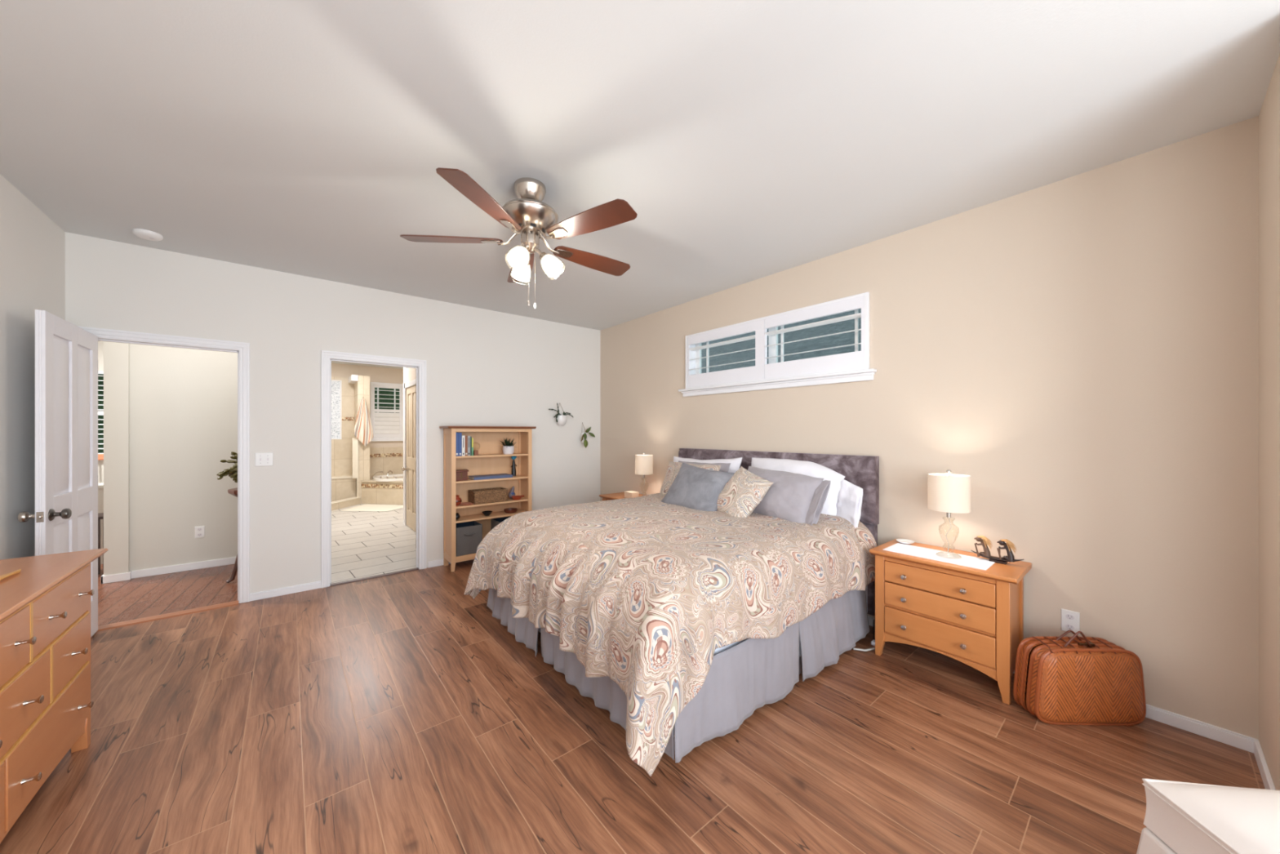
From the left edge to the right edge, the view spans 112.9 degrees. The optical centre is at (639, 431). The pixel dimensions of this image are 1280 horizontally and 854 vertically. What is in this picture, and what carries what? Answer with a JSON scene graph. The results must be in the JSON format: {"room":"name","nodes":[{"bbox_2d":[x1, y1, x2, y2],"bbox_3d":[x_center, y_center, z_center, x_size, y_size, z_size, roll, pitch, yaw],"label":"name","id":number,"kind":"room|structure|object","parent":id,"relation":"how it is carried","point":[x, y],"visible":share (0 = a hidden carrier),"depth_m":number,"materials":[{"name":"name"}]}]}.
{"room":"bedroom","nodes":[
{"label":"bedroom","id":0,"kind":"room"},
{"bbox_2d":[0,173,65,559],"bbox_3d":[-1.769,0.012,0.207,0.120,2.740,7.065,0,0,-40],"label":"wall","id":1,"kind":"structure","parent":0,"point":[33,246],"depth_m":2.40,"materials":[{"name":"white paint"}]},
{"bbox_2d":[17,309,97,637],"bbox_3d":[-3.508,0.357,2.612,0.175,2.035,0.846,0,0,-40],"label":"door","id":2,"kind":"structure","parent":1,"relation":"in","point":[65,516],"depth_m":2.53,"materials":[{"name":"white wood"}]},
{"bbox_2d":[97,341,103,483],"bbox_3d":[-7.425,0.012,5.219,4.800,2.740,0.100,0,0,-40],"label":"wall","id":3,"kind":"structure","parent":0,"point":[100,344],"depth_m":5.51,"materials":[{"name":"white paint"}]},
{"bbox_2d":[97,370,103,453],"bbox_3d":[-7.133,-0.228,5.415,1.000,1.120,0.092,0,0,-40],"label":"window","id":4,"kind":"structure","parent":3,"relation":"in","point":[100,412],"depth_m":5.50,"materials":[{"name":"white plastic"}]},
{"bbox_2d":[97,484,103,564],"bbox_3d":[-5.946,0.967,4.224,1.110,0.830,0.160,0,0,-40],"label":"wall","id":5,"kind":"structure","parent":0,"point":[100,486],"depth_m":4.43,"materials":[{"name":"beige paint"}]},
{"bbox_2d":[103,341,237,575],"bbox_3d":[-4.462,0.012,4.375,1.312,2.740,0.220,0,0,-40],"label":"wall","id":6,"kind":"structure","parent":0,"point":[171,413],"depth_m":4.14,"materials":[{"name":"beige paint"}]},
{"bbox_2d":[101,556,235,583],"bbox_3d":[-5.772,1.347,4.840,3.551,0.070,1.186,0,0,22],"label":"baseboard","id":7,"kind":"structure","parent":6,"relation":"attached to","point":[211,563],"depth_m":4.14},
{"bbox_2d":[195,525,204,537],"bbox_3d":[-4.451,1.012,4.287,0.071,0.117,0.009,0,0,-40],"label":"wall outlet","id":8,"kind":"object","parent":6,"relation":"attached to","point":[199,531],"visible":1,"depth_m":4.29,"materials":[{"name":"white plastic"}]},
{"bbox_2d":[65,231,600,593],"bbox_3d":[-2.206,0.012,4.357,4.498,2.740,0.115,0,0,-40],"label":"wall","id":9,"kind":"structure","parent":0,"point":[485,367],"depth_m":3.74,"materials":[{"name":"white paint"}]},
{"bbox_2d":[76,325,249,603],"bbox_3d":[-3.565,0.329,3.226,0.887,2.106,0.148,0,0,-40],"label":"trim","id":10,"kind":"structure","parent":9,"relation":"attached to","point":[242,348],"depth_m":3.42,"materials":[{"name":"white wood"}]},
{"bbox_2d":[96,600,238,631],"bbox_3d":[-3.536,1.376,3.190,0.755,0.012,0.103,0,0,-40],"label":"trim","id":11,"kind":"structure","parent":9,"relation":"attached to","point":[100,628],"depth_m":3.16,"materials":[{"name":"brown wood"}]},
{"bbox_2d":[254,452,273,466],"bbox_3d":[-3.117,0.227,3.518,0.115,0.113,0.016,0,0,-40],"label":"light switch","id":12,"kind":"object","parent":9,"relation":"attached to","point":[261,459],"visible":1,"depth_m":3.52,"materials":[{"name":"white plastic"}]},
{"bbox_2d":[249,559,472,601],"bbox_3d":[-1.858,1.351,4.561,3.462,0.062,0.013,0,0,-40],"label":"baseboard","id":13,"kind":"structure","parent":9,"relation":"attached to","point":[313,585],"depth_m":3.63,"materials":[{"name":"white wood"}]},
{"bbox_2d":[320,350,426,587],"bbox_3d":[-2.536,0.329,4.077,0.852,2.106,0.148,0,0,-40],"label":"trim","id":14,"kind":"structure","parent":9,"relation":"attached to","point":[326,357],"depth_m":3.85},
{"bbox_2d":[330,567,418,586],"bbox_3d":[-2.513,1.376,4.049,0.720,0.012,0.057,0,0,-40],"label":"trim","id":15,"kind":"structure","parent":9,"relation":"attached to","point":[416,568],"depth_m":4.02,"materials":[{"name":"brown wood"}]},
{"bbox_2d":[548,402,573,425],"bbox_3d":[-0.979,-0.222,5.218,0.335,0.290,0.114,0,0,-40],"label":"hanging planter","id":16,"kind":"object","parent":9,"relation":"hanging from","point":[561,420],"visible":1,"depth_m":5.19,"materials":[{"name":"ceramic"}]},
{"bbox_2d":[581,422,595,448],"bbox_3d":[-0.663,0.038,5.425,0.174,0.330,0.119,0,0,-1],"label":"hanging planter","id":17,"kind":"object","parent":9,"relation":"hanging from","point":[584,438],"visible":1,"depth_m":5.41,"materials":[{"name":"ceramic"}]},
{"bbox_2d":[331,477,355,501],"bbox_3d":[-5.971,1.137,8.179,0.785,0.490,0.365,0,0,-40],"label":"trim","id":18,"kind":"structure","parent":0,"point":[341,488],"depth_m":8.16,"materials":[{"name":"tile"}]},
{"bbox_2d":[354,375,369,503],"bbox_3d":[-5.519,0.147,8.417,0.195,2.470,0.575,0,0,-40],"label":"wall","id":19,"kind":"structure","parent":0,"point":[362,387],"depth_m":8.20,"materials":[{"name":"tile"}]},
{"bbox_2d":[331,497,360,511],"bbox_3d":[-5.461,1.325,7.542,0.110,0.115,1.224,0,0,3],"label":"trim","id":20,"kind":"structure","parent":19,"relation":"attached to","point":[357,501],"depth_m":7.77,"materials":[{"name":"tile"}]},
{"bbox_2d":[348,374,358,383],"bbox_3d":[-5.626,-1.033,8.315,0.100,0.110,0.595,0,0,-40],"label":"trim","id":21,"kind":"structure","parent":19,"relation":"attached to","point":[353,379],"depth_m":8.11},
{"bbox_2d":[352,437,358,497],"bbox_3d":[-5.490,0.687,8.160,0.088,1.150,0.233,0,0,-40],"label":"trim","id":22,"kind":"structure","parent":19,"relation":"attached to","point":[355,441],"depth_m":8.08,"materials":[{"name":"tile"}]},
{"bbox_3d":[-5.310,-0.657,8.129,0.012,0.030,0.065,0,0,-40],"label":"towel hook","id":23,"kind":"object","parent":19,"relation":"attached to","visible":0},
{"bbox_2d":[354,398,373,446],"bbox_3d":[-5.282,-0.178,8.119,0.315,0.921,0.076,0,0,-42],"label":"towel","id":24,"kind":"object","parent":23,"relation":"hanging from","point":[363,430],"visible":1,"depth_m":8.10,"materials":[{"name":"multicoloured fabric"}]},
{"bbox_2d":[331,363,403,447],"bbox_3d":[-5.417,0.012,8.972,2.920,2.740,0.120,0,0,-40],"label":"wall","id":25,"kind":"structure","parent":0,"point":[376,374],"depth_m":8.83,"materials":[{"name":"paint"}]},
{"bbox_2d":[331,379,342,439],"bbox_3d":[-6.162,-0.440,8.303,0.520,1.175,0.080,0,0,-40],"label":"window","id":26,"kind":"structure","parent":25,"relation":"in","point":[336,385],"depth_m":8.40,"materials":[{"name":"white glass"}]},
{"bbox_2d":[331,475,352,479],"bbox_3d":[-5.965,0.880,8.171,0.785,0.025,0.385,0,0,-40],"label":"trim","id":27,"kind":"structure","parent":25,"relation":"attached to","point":[341,476],"depth_m":8.20,"materials":[{"name":"tile"}]},
{"bbox_2d":[331,376,403,477],"bbox_3d":[-4.924,0.147,8.393,2.700,2.470,1.400,0,0,-40],"label":"tile","id":28,"kind":"structure","parent":25,"relation":"attached to","point":[341,449],"depth_m":8.53,"materials":[{"name":"tile"}]},
{"bbox_2d":[342,417,403,457],"bbox_3d":[-5.128,0.112,9.109,2.100,0.820,0.007,0,0,-40],"label":"trim","id":29,"kind":"structure","parent":25,"relation":"attached to","point":[384,455],"depth_m":8.87,"materials":[{"name":"tile"}]},
{"bbox_2d":[370,382,403,441],"bbox_3d":[-5.337,-0.420,8.953,0.670,1.225,0.130,0,0,-40],"label":"window","id":30,"kind":"structure","parent":25,"relation":"in","point":[386,426],"depth_m":8.93,"materials":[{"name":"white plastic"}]},
{"bbox_2d":[403,367,416,524],"bbox_3d":[-3.148,0.012,7.211,1.670,2.740,5.485,0,0,-40],"label":"wall","id":31,"kind":"structure","parent":0,"point":[409,374],"depth_m":6.29,"materials":[{"name":"paint"}]},
{"bbox_2d":[401,385,415,531],"bbox_3d":[-3.218,0.367,6.014,0.175,2.015,0.739,0,0,-40],"label":"door","id":32,"kind":"structure","parent":31,"relation":"in","point":[411,392],"depth_m":6.06,"materials":[{"name":"white wood"}]},
{"bbox_2d":[403,379,415,524],"bbox_3d":[-3.214,0.322,6.047,0.115,2.120,0.945,0,0,-40],"label":"trim","id":33,"kind":"structure","parent":31,"relation":"attached to","point":[411,383],"depth_m":6.30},
{"bbox_2d":[415,368,416,564],"bbox_3d":[-2.394,0.362,4.707,0.045,2.025,0.722,0,0,-18],"label":"door","id":34,"kind":"structure","parent":31,"relation":"in","point":[415,369],"depth_m":4.37,"materials":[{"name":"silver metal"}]},
{"bbox_2d":[0,503,1265,853],"bbox_3d":[-3.172,1.422,2.606,8.220,0.080,12.790,0,0,-40],"label":"floor","id":35,"kind":"structure","parent":0,"point":[395,713],"depth_m":1.82,"materials":[{"name":"brown wood"}]},
{"bbox_2d":[0,547,107,843],"bbox_3d":[-2.133,0.961,1.170,0.520,0.842,1.692,0,0,-40],"label":"dresser","id":36,"kind":"object","parent":35,"relation":"on","point":[46,704],"visible":1,"depth_m":1.52,"materials":[{"name":"brown wood"}]},
{"bbox_2d":[0,568,21,580],"bbox_3d":[-2.346,0.533,1.536,0.062,0.012,0.205,0,0,-37],"label":"wooden tray","id":37,"kind":"object","parent":36,"relation":"on","point":[5,575],"visible":1,"depth_m":1.58,"materials":[{"name":"brown wood"}]},
{"bbox_2d":[97,512,103,574],"bbox_3d":[-5.466,1.102,4.115,0.390,0.560,0.300,0,0,-40],"label":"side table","id":38,"kind":"object","parent":35,"relation":"on","point":[100,516],"visible":0.16,"depth_m":4.13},
{"bbox_2d":[97,453,103,460],"bbox_3d":[-6.823,0.832,5.338,0.480,1.100,0.415,0,0,-40],"label":"dining chair","id":39,"kind":"object","parent":35,"relation":"on","point":[100,456],"visible":0.02,"depth_m":5.46,"materials":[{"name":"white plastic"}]},
{"bbox_2d":[226,487,237,582],"bbox_3d":[-3.692,0.956,4.038,0.345,0.848,0.360,0,0,-40],"label":"plant stand","id":40,"kind":"object","parent":35,"relation":"on","point":[233,491],"visible":0.12,"depth_m":3.90,"materials":[{"name":"brown wood"}]},
{"bbox_2d":[216,451,237,482],"bbox_3d":[-3.734,0.373,3.996,0.400,0.378,0.364,0,0,44],"label":"potted plant","id":41,"kind":"object","parent":40,"relation":"on","point":[232,472],"visible":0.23,"depth_m":3.88,"materials":[{"name":"plant"}]},
{"bbox_2d":[340,504,403,511],"bbox_3d":[-4.815,1.371,7.667,1.022,0.014,0.678,0,0,10],"label":"bath mat","id":42,"kind":"object","parent":35,"relation":"on","point":[363,507],"visible":0.97,"depth_m":7.59,"materials":[{"name":"beige fabric"}]},
{"bbox_2d":[360,470,403,505],"bbox_3d":[-4.573,1.064,8.599,1.795,0.636,1.470,0,0,-40],"label":"bathtub","id":43,"kind":"object","parent":35,"relation":"on","point":[388,489],"visible":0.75,"depth_m":8.10,"materials":[{"name":"tile"}]},
{"bbox_2d":[372,473,403,481],"bbox_3d":[-4.690,1.076,8.690,1.320,0.372,1.040,0,0,-40],"label":"basin","id":44,"kind":"object","parent":43,"relation":"in","point":[391,477],"depth_m":8.20,"materials":[{"name":"white ceramic"}]},
{"bbox_2d":[439,426,536,572],"bbox_3d":[-1.613,0.661,4.549,0.924,1.442,0.325,0,0,-40],"label":"bookcase","id":45,"kind":"object","parent":35,"relation":"on","point":[491,459],"visible":0.72,"depth_m":4.59,"materials":[{"name":"brown wood"}]},
{"bbox_2d":[455,432,458,456],"bbox_3d":[-1.888,0.123,4.314,0.032,0.238,0.172,0,0,-40],"label":"book","id":46,"kind":"object","parent":45,"relation":"on","point":[456,433],"visible":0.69,"depth_m":4.25,"materials":[{"name":"paper"}]},
{"bbox_2d":[455,512,460,519],"bbox_3d":[-1.856,0.855,4.286,0.072,0.070,0.072,0,0,-40],"label":"vase","id":47,"kind":"object","parent":45,"relation":"on","point":[457,515],"visible":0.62,"depth_m":4.27,"materials":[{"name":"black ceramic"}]},
{"bbox_2d":[455,494,462,505],"bbox_3d":[-1.868,0.696,4.315,0.102,0.100,0.102,0,0,-40],"label":"jar","id":48,"kind":"object","parent":45,"relation":"on","point":[458,500],"visible":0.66,"depth_m":4.29,"materials":[{"name":"ceramic"}]},
{"bbox_2d":[458,432,462,456],"bbox_3d":[-1.863,0.124,4.335,0.028,0.236,0.172,0,0,-40],"label":"book","id":49,"kind":"object","parent":45,"relation":"on","point":[460,433],"visible":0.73,"depth_m":4.27,"materials":[{"name":"paper"}]},
{"bbox_2d":[455,469,468,480],"bbox_3d":[-1.839,0.438,4.332,0.136,0.112,0.125,0,0,-40],"label":"box","id":50,"kind":"object","parent":45,"relation":"on","point":[460,474],"visible":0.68,"depth_m":4.29,"materials":[{"name":"brown wood"}]},
{"bbox_2d":[462,435,465,455],"bbox_3d":[-1.833,0.139,4.346,0.029,0.206,0.152,0,0,-40],"label":"book","id":51,"kind":"object","parent":45,"relation":"on","point":[463,436],"visible":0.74,"depth_m":4.29,"materials":[{"name":"paper"}]},
{"bbox_2d":[465,435,467,455],"bbox_3d":[-1.811,0.140,4.364,0.024,0.205,0.152,0,0,-40],"label":"book","id":52,"kind":"object","parent":45,"relation":"on","point":[466,437],"visible":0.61,"depth_m":4.31,"materials":[{"name":"paper"}]},
{"bbox_2d":[460,502,472,505],"bbox_3d":[-1.778,0.740,4.356,0.148,0.013,0.148,0,0,-40],"label":"saucer","id":53,"kind":"object","parent":45,"relation":"on","point":[464,503],"visible":0.94,"depth_m":4.35,"materials":[{"name":"ceramic"}]},
{"bbox_2d":[455,520,482,556],"bbox_3d":[-1.799,1.099,4.389,0.260,0.284,0.255,0,0,-40],"label":"fabric bin","id":54,"kind":"object","parent":45,"relation":"on","point":[468,535],"visible":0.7,"depth_m":4.31,"materials":[{"name":"grey fabric"}]},
{"bbox_2d":[467,435,470,455],"bbox_3d":[-1.791,0.141,4.381,0.024,0.203,0.152,0,0,-40],"label":"book","id":55,"kind":"object","parent":45,"relation":"on","point":[468,437],"visible":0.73,"depth_m":4.32,"materials":[{"name":"paper"}]},
{"bbox_2d":[470,436,471,455],"bbox_3d":[-1.772,0.144,4.391,0.013,0.196,0.141,0,0,-40],"label":"book","id":56,"kind":"object","parent":45,"relation":"on","point":[470,437],"visible":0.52,"depth_m":4.34,"materials":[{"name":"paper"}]},
{"bbox_2d":[471,437,473,455],"bbox_3d":[-1.757,0.152,4.396,0.015,0.180,0.132,0,0,-40],"label":"book","id":57,"kind":"object","parent":45,"relation":"on","point":[472,437],"visible":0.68,"depth_m":4.35,"materials":[{"name":"paper"}]},
{"bbox_2d":[473,441,479,455],"bbox_3d":[-1.715,0.174,4.429,0.090,0.137,0.090,0,0,-40],"label":"glass globe","id":58,"kind":"object","parent":45,"relation":"on","point":[475,452],"visible":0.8,"depth_m":4.41},
{"bbox_2d":[481,511,492,515],"bbox_3d":[-1.623,0.868,4.505,0.108,0.044,0.108,0,0,-40],"label":"bowl","id":59,"kind":"object","parent":45,"relation":"on","point":[485,513],"visible":1,"depth_m":4.48,"materials":[{"name":"black ceramic"}]},
{"bbox_2d":[468,487,507,504],"bbox_3d":[-1.625,0.680,4.537,0.363,0.132,0.182,0,0,-40],"label":"basket","id":60,"kind":"object","parent":45,"relation":"on","point":[476,496],"visible":0.98,"depth_m":4.47,"materials":[{"name":"brown wicker"}]},
{"bbox_2d":[468,473,512,479],"bbox_3d":[-1.604,0.479,4.553,0.410,0.030,0.190,0,0,-40],"label":"book","id":61,"kind":"object","parent":45,"relation":"on","point":[498,475],"visible":1,"depth_m":4.50,"materials":[{"name":"paper"}]},
{"bbox_2d":[491,515,511,529],"bbox_3d":[-1.464,1.099,4.666,0.260,0.284,0.255,0,0,-40],"label":"fabric bin","id":62,"kind":"object","parent":45,"relation":"on","point":[495,522],"visible":0.11,"depth_m":4.66,"materials":[{"name":"black fabric"}]},
{"bbox_2d":[500,437,516,453],"bbox_3d":[-1.460,0.149,4.689,0.242,0.186,0.236,0,0,13],"label":"potted plant","id":63,"kind":"object","parent":45,"relation":"on","point":[508,446],"visible":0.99,"depth_m":4.63,"materials":[{"name":"green plant"}]},
{"bbox_2d":[503,507,517,513],"bbox_3d":[-1.434,0.872,4.700,0.144,0.036,0.144,0,0,-40],"label":"bowl","id":64,"kind":"object","parent":45,"relation":"on","point":[509,510],"visible":1,"depth_m":4.66,"materials":[{"name":"brown ceramic"}]},
{"bbox_2d":[508,486,515,498],"bbox_3d":[-1.434,0.678,4.748,0.080,0.137,0.068,0,0,-40],"label":"figurine","id":65,"kind":"object","parent":45,"relation":"on","point":[511,493],"visible":0.91,"depth_m":4.73,"materials":[{"name":"ceramic"}]},
{"bbox_2d":[511,455,516,475],"bbox_3d":[-1.417,0.380,4.765,0.053,0.229,0.059,0,0,10],"label":"figurine","id":66,"kind":"object","parent":45,"relation":"on","point":[513,467],"visible":0.97,"depth_m":4.75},
{"bbox_2d":[511,495,524,499],"bbox_3d":[-1.359,0.727,4.698,0.132,0.039,0.116,0,0,-3],"label":"clay bowl","id":67,"kind":"object","parent":45,"relation":"on","point":[513,497],"visible":1,"depth_m":4.67,"materials":[{"name":"ceramic"}]},
{"bbox_2d":[599,492,646,500],"bbox_3d":[-0.096,1.056,4.795,0.424,0.652,0.694,0,0,-40],"label":"nightstand","id":68,"kind":"object","parent":35,"relation":"on","point":[620,495],"visible":0.04,"depth_m":4.87,"materials":[{"name":"brown wood"}]},
{"bbox_2d":[624,490,638,497],"bbox_3d":[-0.094,0.695,4.690,0.100,0.070,0.135,0,0,-40],"label":"tissue box","id":69,"kind":"object","parent":68,"relation":"on","point":[629,494],"visible":0.76,"depth_m":4.65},
{"bbox_2d":[635,452,653,495],"bbox_3d":[0.044,0.475,4.625,0.196,0.509,0.196,0,0,-40],"label":"table lamp","id":70,"kind":"object","parent":68,"relation":"on","point":[643,463],"visible":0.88,"depth_m":4.54,"materials":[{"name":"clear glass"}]},
{"bbox_2d":[486,448,879,762],"bbox_3d":[0.283,0.766,3.052,2.064,1.192,1.990,0,0,-40],"label":"bed","id":71,"kind":"object","parent":35,"relation":"on","point":[746,675],"visible":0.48,"depth_m":2.26,"materials":[{"name":"fabric"}]},
{"bbox_2d":[464,493,876,776],"bbox_3d":[0.137,0.905,2.944,2.050,0.718,2.114,0,0,-40],"label":"duvet","id":72,"kind":"object","parent":71,"relation":"on","point":[644,591],"visible":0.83,"depth_m":2.12,"materials":[{"name":"fabric"}]},
{"bbox_2d":[659,461,720,495],"bbox_3d":[0.414,0.448,3.699,0.212,0.351,0.619,0,0,-40],"label":"pillow sham","id":73,"kind":"object","parent":72,"relation":"on","point":[673,468],"visible":0.33,"depth_m":3.78,"materials":[{"name":"beige fabric"}]},
{"bbox_2d":[678,460,730,471],"bbox_3d":[0.521,0.436,3.774,0.184,0.348,0.627,0,0,-40],"label":"pillow","id":74,"kind":"object","parent":72,"relation":"on","point":[724,467],"visible":0.09,"depth_m":3.62,"materials":[{"name":"grey fabric"}]},
{"bbox_2d":[673,456,742,472],"bbox_3d":[0.576,0.436,3.950,0.230,0.435,0.858,0,0,-40],"label":"pillow","id":75,"kind":"object","parent":72,"relation":"on","point":[735,463],"visible":0.16,"depth_m":3.78,"materials":[{"name":"white fabric"}]},
{"bbox_2d":[747,466,830,525],"bbox_3d":[0.962,0.451,2.991,0.268,0.368,0.696,0,0,-33],"label":"pillow","id":76,"kind":"object","parent":72,"relation":"on","point":[793,497],"visible":0.66,"depth_m":2.81,"materials":[{"name":"grey fabric"}]},
{"bbox_2d":[751,457,862,528],"bbox_3d":[1.190,0.435,3.209,0.261,0.441,0.938,0,0,-40],"label":"pillow","id":77,"kind":"object","parent":72,"relation":"on","point":[844,498],"visible":0.46,"depth_m":2.97,"materials":[{"name":"white fabric"}]},
{"bbox_2d":[661,462,734,511],"bbox_3d":[0.439,0.457,3.332,0.274,0.394,0.628,0,0,-36],"label":"throw pillow","id":78,"kind":"object","parent":71,"relation":"on","point":[694,487],"visible":0.75,"depth_m":3.23,"materials":[{"name":"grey fabric"}]},
{"bbox_2d":[716,466,773,517],"bbox_3d":[0.715,0.457,3.039,0.267,0.396,0.430,0,0,-20],"label":"throw pillow","id":79,"kind":"object","parent":71,"relation":"on","point":[745,490],"visible":0.8,"depth_m":2.94,"materials":[{"name":"beige fabric"}]},
{"bbox_2d":[853,647,875,651],"bbox_3d":[1.498,1.299,2.716,0.310,0.158,0.065,0,0,-24],"label":"power cable","id":80,"kind":"object","parent":35,"relation":"on","point":[873,648],"visible":0.37,"depth_m":2.67,"materials":[{"name":"white plastic"}]},
{"bbox_2d":[871,640,875,645],"bbox_3d":[1.539,1.370,2.764,0.080,0.025,0.035,0,0,-40],"label":"power adapter","id":81,"kind":"object","parent":35,"relation":"on","point":[873,642],"visible":0.29,"depth_m":2.74,"materials":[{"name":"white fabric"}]},
{"bbox_2d":[873,618,875,639],"bbox_3d":[1.563,1.287,2.778,0.105,0.130,0.033,0,0,-40],"label":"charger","id":82,"kind":"object","parent":81,"relation":"on","point":[874,619],"visible":0.16,"depth_m":2.76,"materials":[{"name":"plastic"}]},
{"bbox_2d":[869,538,1031,705],"bbox_3d":[1.804,1.056,2.500,0.424,0.652,0.694,0,0,-40],"label":"nightstand","id":83,"kind":"object","parent":35,"relation":"on","point":[974,617],"visible":0.94,"depth_m":2.34,"materials":[{"name":"brown wood"}]},
{"bbox_2d":[896,538,914,544],"bbox_3d":[1.739,0.721,2.781,0.104,0.014,0.104,0,0,-40],"label":"dish","id":84,"kind":"object","parent":83,"relation":"on","point":[900,540],"visible":1,"depth_m":2.79,"materials":[{"name":"ceramic"}]},
{"bbox_2d":[882,542,995,570],"bbox_3d":[1.758,0.729,2.510,0.245,0.002,0.505,0,0,-40],"label":"table runner","id":85,"kind":"object","parent":83,"relation":"on","point":[925,553],"visible":0.86,"depth_m":2.48,"materials":[{"name":"white fabric"}]},
{"bbox_2d":[927,469,970,555],"bbox_3d":[1.812,0.475,2.489,0.206,0.509,0.206,0,0,-40],"label":"table lamp","id":86,"kind":"object","parent":85,"relation":"on","point":[948,492],"visible":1,"depth_m":2.41,"materials":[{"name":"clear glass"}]},
{"bbox_2d":[971,535,1024,564],"bbox_3d":[1.998,0.662,2.376,0.055,0.134,0.231,0,0,-45],"label":"carving","id":87,"kind":"object","parent":83,"relation":"on","point":[1010,557],"visible":1,"depth_m":2.36,"materials":[{"name":"wood"}]},
{"bbox_2d":[1013,630,1146,725],"bbox_3d":[2.128,1.169,2.062,0.509,0.438,0.158,0,0,1],"label":"suitcase","id":88,"kind":"object","parent":35,"relation":"on","point":[1061,680],"visible":1,"depth_m":1.99,"materials":[{"name":"brown wicker"}]},
{"bbox_2d":[1136,778,1279,853],"bbox_3d":[1.573,1.116,0.753,0.688,0.533,0.688,0,0,7],"label":"dresser","id":89,"kind":"object","parent":35,"relation":"on","point":[1180,817],"visible":1,"depth_m":1.00,"materials":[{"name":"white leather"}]},
{"bbox_2d":[0,0,1279,368],"bbox_3d":[-1.785,-1.408,3.754,4.618,0.100,12.790,0,0,-40],"label":"ceiling","id":90,"kind":"structure","parent":0,"point":[746,140],"depth_m":1.84,"materials":[{"name":"white paint"}]},
{"bbox_2d":[132,228,163,240],"bbox_3d":[-3.361,-1.340,2.897,0.140,0.036,0.140,0,0,-40],"label":"smoke detector","id":91,"kind":"object","parent":90,"relation":"attached to","point":[146,234],"visible":1,"depth_m":2.87,"materials":[{"name":"white plastic"}]},
{"bbox_2d":[400,167,637,308],"bbox_3d":[-0.570,-1.015,2.379,1.252,0.685,1.314,0,0,-40],"label":"ceiling fan","id":92,"kind":"object","parent":90,"relation":"hanging from","point":[526,215],"visible":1,"depth_m":2.25,"materials":[{"name":"brown wood"}]},
{"bbox_2d":[600,115,1258,739],"bbox_3d":[1.148,0.012,3.738,0.120,2.740,5.116,0,0,-40],"label":"wall","id":93,"kind":"structure","parent":0,"point":[1082,348],"depth_m":2.26,"materials":[{"name":"beige paint"}]},
{"bbox_2d":[678,291,876,396],"bbox_3d":[1.085,-0.686,3.765,0.182,0.632,1.930,0,0,-40],"label":"window","id":94,"kind":"structure","parent":93,"relation":"in","point":[851,366],"depth_m":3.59,"materials":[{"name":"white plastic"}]},
{"bbox_2d":[867,615,1258,753],"bbox_3d":[1.059,1.351,3.741,0.013,0.062,4.996,0,0,-40],"label":"baseboard","id":95,"kind":"structure","parent":93,"relation":"attached to","point":[1226,736],"depth_m":1.93,"materials":[{"name":"white wood"}]},
{"bbox_2d":[1060,608,1079,635],"bbox_3d":[2.289,1.010,2.258,0.009,0.117,0.071,0,0,-40],"label":"wall outlet","id":96,"kind":"object","parent":93,"relation":"attached to","point":[1069,620],"visible":0.98,"depth_m":2.26,"materials":[{"name":"white plastic"}]},
{"bbox_2d":[1065,613,1074,619],"bbox_3d":[2.288,0.983,2.256,0.004,0.026,0.033,0,0,-40],"label":"socket","id":97,"kind":"object","parent":96,"relation":"attached to","point":[1068,616],"depth_m":2.26,"materials":[{"name":"plastic"}]},
{"bbox_2d":[1065,623,1074,630],"bbox_3d":[2.288,1.037,2.256,0.004,0.026,0.033,0,0,-40],"label":"socket","id":98,"kind":"object","parent":96,"relation":"attached to","point":[1068,626],"depth_m":2.26,"materials":[{"name":"plastic"}]},
{"bbox_2d":[1258,53,1279,790],"bbox_3d":[2.406,0.012,1.536,0.750,2.740,0.120,0,0,-40],"label":"wall","id":99,"kind":"structure","parent":0,"point":[1269,113],"depth_m":1.66,"materials":[{"name":"beige paint"}]},
{"bbox_2d":[1253,739,1275,790],"bbox_3d":[2.358,1.351,1.583,0.737,0.062,0.013,0,0,-40],"label":"baseboard","id":100,"kind":"structure","parent":99,"relation":"attached to","point":[1264,772],"depth_m":1.69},
{"label":"outside","id":101,"kind":"structure","parent":0,"visible":0},
{"bbox_2d":[374,387,399,413],"bbox_3d":[-6.758,-0.149,11.654,2.995,5.062,1.871,0,0,-40],"label":"tree","id":102,"kind":"object","parent":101,"point":[392,401],"visible":0.04,"depth_m":11.11,"materials":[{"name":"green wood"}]},
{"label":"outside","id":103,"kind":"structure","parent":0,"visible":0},
{"bbox_2d":[97,373,103,453],"bbox_3d":[-9.630,0.321,7.252,3.079,4.123,1.878,0,0,-40],"label":"tree","id":104,"kind":"object","parent":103,"point":[100,378],"visible":0.02,"depth_m":7.09,"materials":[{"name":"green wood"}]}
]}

